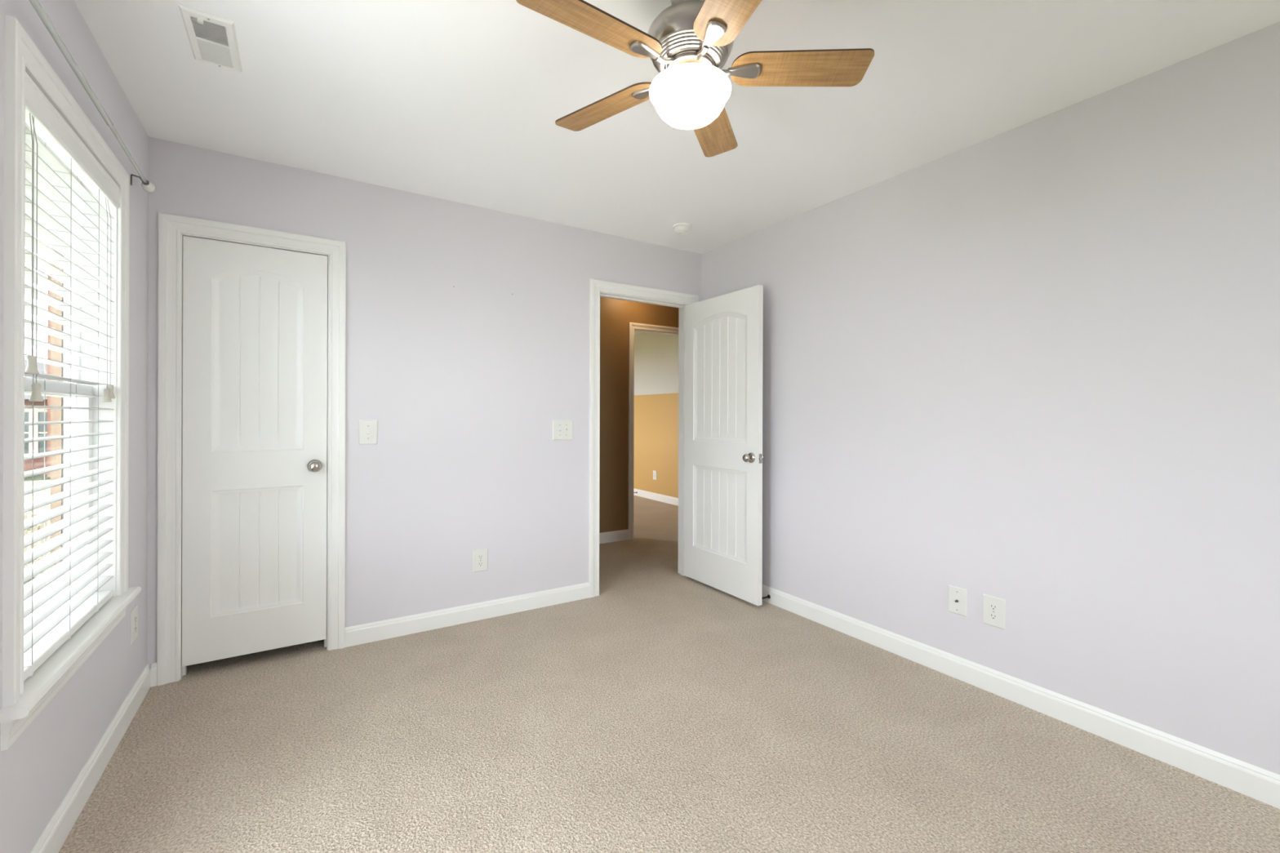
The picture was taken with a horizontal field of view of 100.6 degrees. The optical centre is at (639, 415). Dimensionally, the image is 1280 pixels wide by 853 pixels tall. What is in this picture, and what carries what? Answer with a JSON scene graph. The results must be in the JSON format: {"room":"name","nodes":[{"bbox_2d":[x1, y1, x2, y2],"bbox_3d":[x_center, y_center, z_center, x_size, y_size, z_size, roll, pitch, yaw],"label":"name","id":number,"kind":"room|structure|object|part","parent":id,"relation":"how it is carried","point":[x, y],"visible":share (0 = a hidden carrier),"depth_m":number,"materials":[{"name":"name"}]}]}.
{"room":"empty bedroom","nodes":[
{"label":"empty bedroom","id":0,"kind":"room"},
{"bbox_2d":[0,0,148,852],"bbox_3d":[-0.921,-0.014,0.239,0.140,2.450,5.193,0,0,-33],"label":"wall","id":1,"kind":"structure","parent":0,"point":[38,770],"depth_m":1.69,"materials":[{"name":"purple paint"}]},
{"bbox_2d":[0,14,141,751],"bbox_3d":[-1.770,-0.078,1.596,0.215,1.689,1.017,0,0,-33],"label":"window","id":2,"kind":"structure","parent":1,"relation":"in","point":[23,701],"depth_m":1.57,"materials":[{"name":"white"}]},
{"bbox_3d":[-1.810,-0.455,1.563,0.030,0.785,0.801,0,0,-33],"label":"sash","id":3,"kind":"part","parent":2,"relation":"part of","materials":[{"name":"white"}]},
{"bbox_3d":[-1.846,-0.105,1.540,0.027,1.606,0.905,0,0,-33],"label":"brick mould","id":4,"kind":"part","parent":2,"relation":"part of","materials":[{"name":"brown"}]},
{"bbox_3d":[-1.785,0.281,1.581,0.030,0.775,0.801,0,0,-33],"label":"sash","id":5,"kind":"part","parent":2,"relation":"part of","materials":[{"name":"white"}]},
{"bbox_3d":[-1.728,0.682,1.624,0.110,0.026,1.017,0,0,-33],"label":"sill","id":6,"kind":"part","parent":2,"relation":"part of","materials":[{"name":"white wood"}]},
{"bbox_2d":[23,71,119,681],"bbox_3d":[-1.732,-0.090,1.613,0.080,1.509,0.799,0,0,-33],"label":"window blind","id":7,"kind":"object","parent":2,"relation":"attached to","point":[60,212],"visible":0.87,"depth_m":1.58,"materials":[{"name":"white plastic"}]},
{"bbox_3d":[-1.576,-0.069,1.345,0.055,1.456,0.002,0,0,-33],"label":"ladder cord","id":8,"kind":"part","parent":7,"relation":"part of","materials":[{"name":"white fabric"}]},
{"bbox_3d":[-1.526,-0.442,1.330,0.007,0.630,0.002,0,0,-33],"label":"lift cord","id":9,"kind":"part","parent":7,"relation":"part of","materials":[{"name":"white fabric"}]},
{"bbox_3d":[-1.531,-0.408,1.342,0.011,0.698,0.002,0,0,-33],"label":"lift cord","id":10,"kind":"part","parent":7,"relation":"part of","materials":[{"name":"white fabric"}]},
{"bbox_3d":[-1.717,-0.069,1.566,0.055,1.456,0.002,0,0,-33],"label":"ladder cord","id":11,"kind":"part","parent":7,"relation":"part of","materials":[{"name":"white fabric"}]},
{"bbox_3d":[-1.743,0.650,1.605,0.051,0.024,0.781,0,0,-33],"label":"rail","id":12,"kind":"part","parent":7,"relation":"part of","materials":[{"name":"white plastic"}]},
{"bbox_3d":[-1.855,-0.070,1.782,0.055,1.456,0.002,0,0,-33],"label":"ladder cord","id":13,"kind":"part","parent":7,"relation":"part of","materials":[{"name":"white fabric"}]},
{"bbox_3d":[-1.853,-0.414,1.843,0.007,0.688,0.002,0,0,-33],"label":"lift cord","id":14,"kind":"part","parent":7,"relation":"part of","materials":[{"name":"white fabric"}]},
{"bbox_3d":[-1.863,-0.420,1.862,0.011,0.675,0.002,0,0,-33],"label":"lift cord","id":15,"kind":"part","parent":7,"relation":"part of","materials":[{"name":"white fabric"}]},
{"bbox_2d":[30,664,151,852],"bbox_3d":[-0.827,1.161,0.230,0.014,0.100,5.073,0,0,-33],"label":"baseboard","id":16,"kind":"structure","parent":1,"relation":"attached to","point":[56,832],"depth_m":1.70,"materials":[{"name":"white wood"}]},
{"bbox_2d":[28,0,155,192],"bbox_3d":[-1.603,-0.967,1.504,0.064,0.092,1.664,0,0,-33],"label":"curtain rod","id":17,"kind":"object","parent":1,"relation":"attached to","point":[148,186],"visible":1,"depth_m":1.54,"materials":[{"name":"silver metal"}]},
{"bbox_3d":[-1.876,-0.954,1.951,0.013,0.029,0.490,0,0,-33],"label":"rod","id":18,"kind":"part","parent":17,"relation":"part of","materials":[{"name":"white metal"}]},
{"bbox_2d":[129,605,137,644],"bbox_3d":[-2.065,0.854,2.169,0.008,0.130,0.090,0,0,-33],"label":"wall outlet","id":19,"kind":"object","parent":1,"relation":"attached to","point":[134,613],"visible":1,"depth_m":2.16,"materials":[{"name":"white plastic"}]},
{"bbox_2d":[146,136,701,667],"bbox_3d":[-0.905,-0.014,3.257,3.411,2.450,0.120,0,0,-33],"label":"wall","id":20,"kind":"structure","parent":0,"point":[465,384],"depth_m":3.05,"materials":[{"name":"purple paint"}]},
{"bbox_2d":[156,212,346,685],"bbox_3d":[-1.881,0.150,2.625,0.736,2.116,0.138,0,0,-33],"label":"door frame","id":21,"kind":"structure","parent":20,"relation":"attached to","point":[171,228],"depth_m":2.43,"materials":[{"name":"white wood"}]},
{"bbox_2d":[182,235,327,666],"bbox_3d":[-1.849,0.164,2.576,0.572,1.976,0.097,0,0,-33],"label":"door","id":22,"kind":"structure","parent":20,"relation":"in","point":[255,420],"depth_m":2.58,"materials":[{"name":"white wood"}]},
{"bbox_3d":[-1.641,0.257,2.681,0.053,0.053,0.050,0,0,-33],"label":"knob","id":23,"kind":"part","parent":22,"relation":"part of","materials":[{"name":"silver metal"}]},
{"bbox_2d":[358,419,377,444],"bbox_3d":[-1.447,0.088,2.828,0.090,0.131,0.022,0,0,-33],"label":"light switch","id":24,"kind":"object","parent":20,"relation":"attached to","point":[367,428],"visible":1,"depth_m":2.83,"materials":[{"name":"white plastic"}]},
{"bbox_2d":[150,582,589,687],"bbox_3d":[-1.259,1.160,2.954,2.184,0.100,0.014,0,0,-33],"label":"baseboard","id":25,"kind":"structure","parent":20,"relation":"attached to","point":[363,633],"depth_m":3.07,"materials":[{"name":"white wood"}]},
{"bbox_2d":[472,548,488,572],"bbox_3d":[-0.948,0.861,3.155,0.090,0.130,0.008,0,0,-33],"label":"wall outlet","id":26,"kind":"object","parent":20,"relation":"attached to","point":[480,557],"visible":1,"depth_m":3.15,"materials":[{"name":"white plastic"}]},
{"bbox_2d":[477,561,483,566],"bbox_3d":[-0.947,0.881,3.152,0.034,0.028,0.002,0,0,-33],"label":"receptacle","id":27,"kind":"object","parent":26,"relation":"attached to","point":[479,563],"depth_m":3.15,"materials":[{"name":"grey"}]},
{"bbox_2d":[477,554,483,559],"bbox_3d":[-0.947,0.840,3.152,0.034,0.028,0.002,0,0,-33],"label":"receptacle","id":28,"kind":"object","parent":26,"relation":"attached to","point":[480,557],"depth_m":3.15,"materials":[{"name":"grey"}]},
{"bbox_2d":[552,419,573,439],"bbox_3d":[-0.495,0.093,3.434,0.143,0.131,0.022,0,0,-33],"label":"light switch","id":29,"kind":"object","parent":20,"relation":"attached to","point":[562,429],"visible":1,"depth_m":3.44,"materials":[{"name":"white plastic"}]},
{"bbox_2d":[588,278,697,597],"bbox_3d":[0.017,0.151,3.837,0.912,2.126,0.142,0,0,-33],"label":"door frame","id":30,"kind":"structure","parent":20,"relation":"attached to","point":[597,288],"depth_m":3.58,"materials":[{"name":"white wood"}]},
{"bbox_2d":[684,284,764,605],"bbox_3d":[0.554,0.186,3.656,0.159,2.014,0.775,0,0,-33],"label":"door","id":31,"kind":"structure","parent":20,"relation":"in","point":[724,456],"depth_m":3.60,"materials":[{"name":"white wood"}]},
{"bbox_3d":[0.678,0.269,3.362,0.050,0.053,0.053,0,0,-33],"label":"knob","id":32,"kind":"part","parent":31,"relation":"part of","materials":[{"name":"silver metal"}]},
{"bbox_3d":[0.758,0.271,3.339,0.025,0.060,0.002,0,0,-33],"label":"latch plate","id":33,"kind":"part","parent":31,"relation":"part of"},
{"bbox_2d":[599,297,678,533],"bbox_3d":[-0.865,-0.014,4.797,5.133,2.450,0.120,0,0,-33],"label":"wall","id":34,"kind":"structure","parent":0,"point":[615,315],"depth_m":5.13,"materials":[{"name":"brown paint"}]},
{"bbox_2d":[599,528,628,543],"bbox_3d":[-0.742,1.162,4.798,1.492,0.100,0.014,0,0,-33],"label":"baseboard","id":35,"kind":"structure","parent":34,"relation":"attached to","point":[622,535],"depth_m":5.10,"materials":[{"name":"white wood"}]},
{"bbox_2d":[627,322,678,539],"bbox_3d":[0.234,0.151,5.487,0.890,2.126,0.138,0,0,-33],"label":"door frame","id":36,"kind":"structure","parent":34,"relation":"attached to","point":[633,326],"depth_m":5.21,"materials":[{"name":"white wood"}]},
{"bbox_2d":[633,332,678,497],"bbox_3d":[0.026,-0.011,8.062,0.120,2.450,4.430,0,0,-33],"label":"wall","id":37,"kind":"structure","parent":0,"point":[655,415],"depth_m":7.62,"materials":[{"name":"yellow paint"}]},
{"bbox_2d":[653,470,657,479],"bbox_3d":[0.212,0.858,7.647,0.008,0.130,0.090,0,0,-33],"label":"wall outlet","id":38,"kind":"object","parent":37,"relation":"attached to","point":[655,473],"visible":1,"depth_m":7.63,"materials":[{"name":"white plastic"}]},
{"bbox_2d":[633,488,678,506],"bbox_3d":[-0.034,1.164,8.026,0.014,0.100,4.430,0,0,-33],"label":"baseboard","id":39,"kind":"structure","parent":37,"relation":"attached to","point":[666,499],"depth_m":7.58,"materials":[{"name":"white wood"}]},
{"bbox_2d":[58,494,1279,852],"bbox_3d":[-0.347,1.288,3.979,5.133,0.150,11.120,0,0,-33],"label":"floor","id":40,"kind":"structure","parent":0,"point":[663,710],"depth_m":1.93,"materials":[{"name":"beige carpet"}]},
{"bbox_2d":[73,0,1279,334],"bbox_3d":[-0.340,-1.312,3.979,5.133,0.150,11.120,0,0,-33],"label":"ceiling","id":41,"kind":"structure","parent":0,"point":[461,101],"depth_m":2.02,"materials":[{"name":"white paint"}]},
{"bbox_2d":[177,4,242,71],"bbox_3d":[-1.413,-1.232,1.757,0.134,0.016,0.286,0,0,-33],"label":"ceiling vent","id":42,"kind":"object","parent":41,"relation":"in","point":[212,39],"visible":1,"depth_m":1.74,"materials":[{"name":"white plastic"}]},
{"bbox_3d":[-1.370,-1.230,1.654,0.014,0.012,0.012,0,0,-33],"label":"damper lever","id":43,"kind":"part","parent":42,"relation":"part of","materials":[{"name":"white plastic"}]},
{"bbox_2d":[672,222,692,235],"bbox_3d":[0.278,-1.211,3.462,0.126,0.049,0.126,0,0,-33],"label":"smoke detector","id":44,"kind":"object","parent":41,"relation":"attached to","point":[680,228],"visible":1,"depth_m":3.42,"materials":[{"name":"white plastic"}]},
{"bbox_2d":[675,230,688,235],"bbox_3d":[0.278,-1.191,3.462,0.084,0.004,0.084,0,0,-33],"label":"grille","id":45,"kind":"object","parent":44,"relation":"attached to","point":[678,232],"depth_m":3.45,"materials":[{"name":"white plastic"}]},
{"bbox_2d":[515,0,874,157],"bbox_3d":[0.118,-1.043,1.510,0.954,0.386,0.990,0,0,-33],"label":"ceiling fan","id":46,"kind":"object","parent":41,"relation":"hanging from","point":[689,42],"visible":1,"depth_m":1.47,"materials":[{"name":"maple wood"},{"name":"brushed nickel"},{"name":"frosted white glass"}]},
{"bbox_3d":[-0.113,-0.996,1.350,0.390,0.006,0.125,0,12,-35],"label":"blade","id":47,"kind":"part","parent":46,"relation":"part of","materials":[{"name":"brown wood"}]},
{"bbox_3d":[-0.106,-0.996,1.718,0.390,0.006,0.125,0,12,37],"label":"blade","id":48,"kind":"part","parent":46,"relation":"part of","materials":[{"name":"brown wood"}]},
{"bbox_3d":[0.073,-0.991,1.480,0.064,0.028,0.019,0,0,-35],"label":"iron arm","id":49,"kind":"part","parent":46,"relation":"part of","materials":[{"name":"silver metal"}]},
{"bbox_3d":[0.144,-0.903,1.530,0.235,0.108,0.235,0,0,-33],"label":"lamp shade","id":50,"kind":"part","parent":46,"relation":"part of","materials":[{"name":"white glass"}]},
{"bbox_3d":[0.169,-0.991,1.447,0.019,0.028,0.064,0,0,-17],"label":"iron arm","id":51,"kind":"part","parent":46,"relation":"part of","materials":[{"name":"silver metal"}]},
{"bbox_3d":[0.246,-0.995,1.825,0.125,0.006,0.390,-12,-4,19],"label":"blade","id":52,"kind":"part","parent":46,"relation":"part of","materials":[{"name":"brown wood"}]},
{"bbox_3d":[0.230,-0.991,1.528,0.064,0.028,0.019,0,0,1],"label":"iron arm","id":53,"kind":"part","parent":46,"relation":"part of","materials":[{"name":"silver metal"}]},
{"bbox_3d":[0.235,-0.995,1.230,0.125,0.006,0.390,12,-3,-16],"label":"blade","id":54,"kind":"part","parent":46,"relation":"part of","materials":[{"name":"brown wood"}]},
{"bbox_3d":[0.457,-0.995,1.524,0.390,0.006,0.125,0,-11,1],"label":"blade","id":55,"kind":"part","parent":46,"relation":"part of","materials":[{"name":"brown wood"}]},
{"bbox_2d":[701,21,1279,774],"bbox_3d":[1.878,-0.006,1.952,0.120,2.450,5.073,0,0,-33],"label":"wall","id":56,"kind":"structure","parent":0,"point":[1033,366],"depth_m":2.13,"materials":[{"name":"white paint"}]},
{"bbox_2d":[948,585,967,617],"bbox_3d":[1.468,0.860,2.461,0.019,0.124,0.082,0,0,-33],"label":"cable plate","id":57,"kind":"object","parent":56,"relation":"attached to","point":[957,597],"visible":1,"depth_m":2.46,"materials":[{"name":"white plastic"}]},
{"bbox_2d":[982,593,1005,630],"bbox_3d":[1.556,0.862,2.335,0.008,0.130,0.090,0,0,-33],"label":"wall outlet","id":58,"kind":"object","parent":56,"relation":"attached to","point":[993,607],"visible":1,"depth_m":2.33,"materials":[{"name":"white plastic"}]},
{"bbox_2d":[989,612,997,620],"bbox_3d":[1.553,0.883,2.333,0.002,0.028,0.034,0,0,-33],"label":"receptacle","id":59,"kind":"object","parent":58,"relation":"attached to","point":[993,615],"depth_m":2.33,"materials":[{"name":"grey plastic"}]},
{"bbox_2d":[989,603,997,610],"bbox_3d":[1.553,0.842,2.333,0.002,0.028,0.034,0,0,-33],"label":"receptacle","id":60,"kind":"object","parent":58,"relation":"attached to","point":[993,606],"depth_m":2.33,"materials":[{"name":"grey plastic"}]},
{"bbox_2d":[762,584,1279,808],"bbox_3d":[1.818,1.169,1.916,0.014,0.100,5.073,0,0,-33],"label":"baseboard","id":61,"kind":"structure","parent":56,"relation":"attached to","point":[1259,784],"depth_m":2.10,"materials":[{"name":"white wood"}]},
{"bbox_2d":[762,594,770,599],"bbox_3d":[0.809,1.174,3.425,0.067,0.026,0.026,0,0,-33],"label":"door stop","id":62,"kind":"object","parent":61,"relation":"attached to","point":[768,596],"visible":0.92,"depth_m":3.43,"materials":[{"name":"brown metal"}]},
{"label":"outside","id":63,"kind":"structure","parent":0,"visible":0},
{"bbox_2d":[23,475,50,600],"bbox_3d":[-18.033,3.011,0.371,90.000,0.200,100.000,0,0,-33],"label":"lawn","id":64,"kind":"structure","parent":63,"point":[37,479],"depth_m":19.17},
{"bbox_2d":[23,513,49,577],"bbox_3d":[-11.146,2.356,9.538,5.465,1.150,0.060,0,0,-33],"label":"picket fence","id":65,"kind":"object","parent":64,"relation":"on","point":[37,527],"visible":0.06,"depth_m":9.63,"materials":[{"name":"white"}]},
{"bbox_2d":[24,257,50,476],"bbox_3d":[-30.902,-3.201,26.547,10.267,12.150,7.000,0,0,-33],"label":"brick house","id":66,"kind":"structure","parent":64,"relation":"on","point":[38,413],"depth_m":25.48,"materials":[{"name":"red"}]},
{"bbox_3d":[-29.432,0.828,25.338,0.400,2.000,0.029,0,0,-33],"label":"pane","id":67,"kind":"part","parent":66,"relation":"part of","materials":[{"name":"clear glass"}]},
{"bbox_3d":[-28.858,0.830,25.704,0.347,2.000,0.029,0,0,-33],"label":"pane","id":68,"kind":"part","parent":66,"relation":"part of","materials":[{"name":"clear glass"}]}
]}

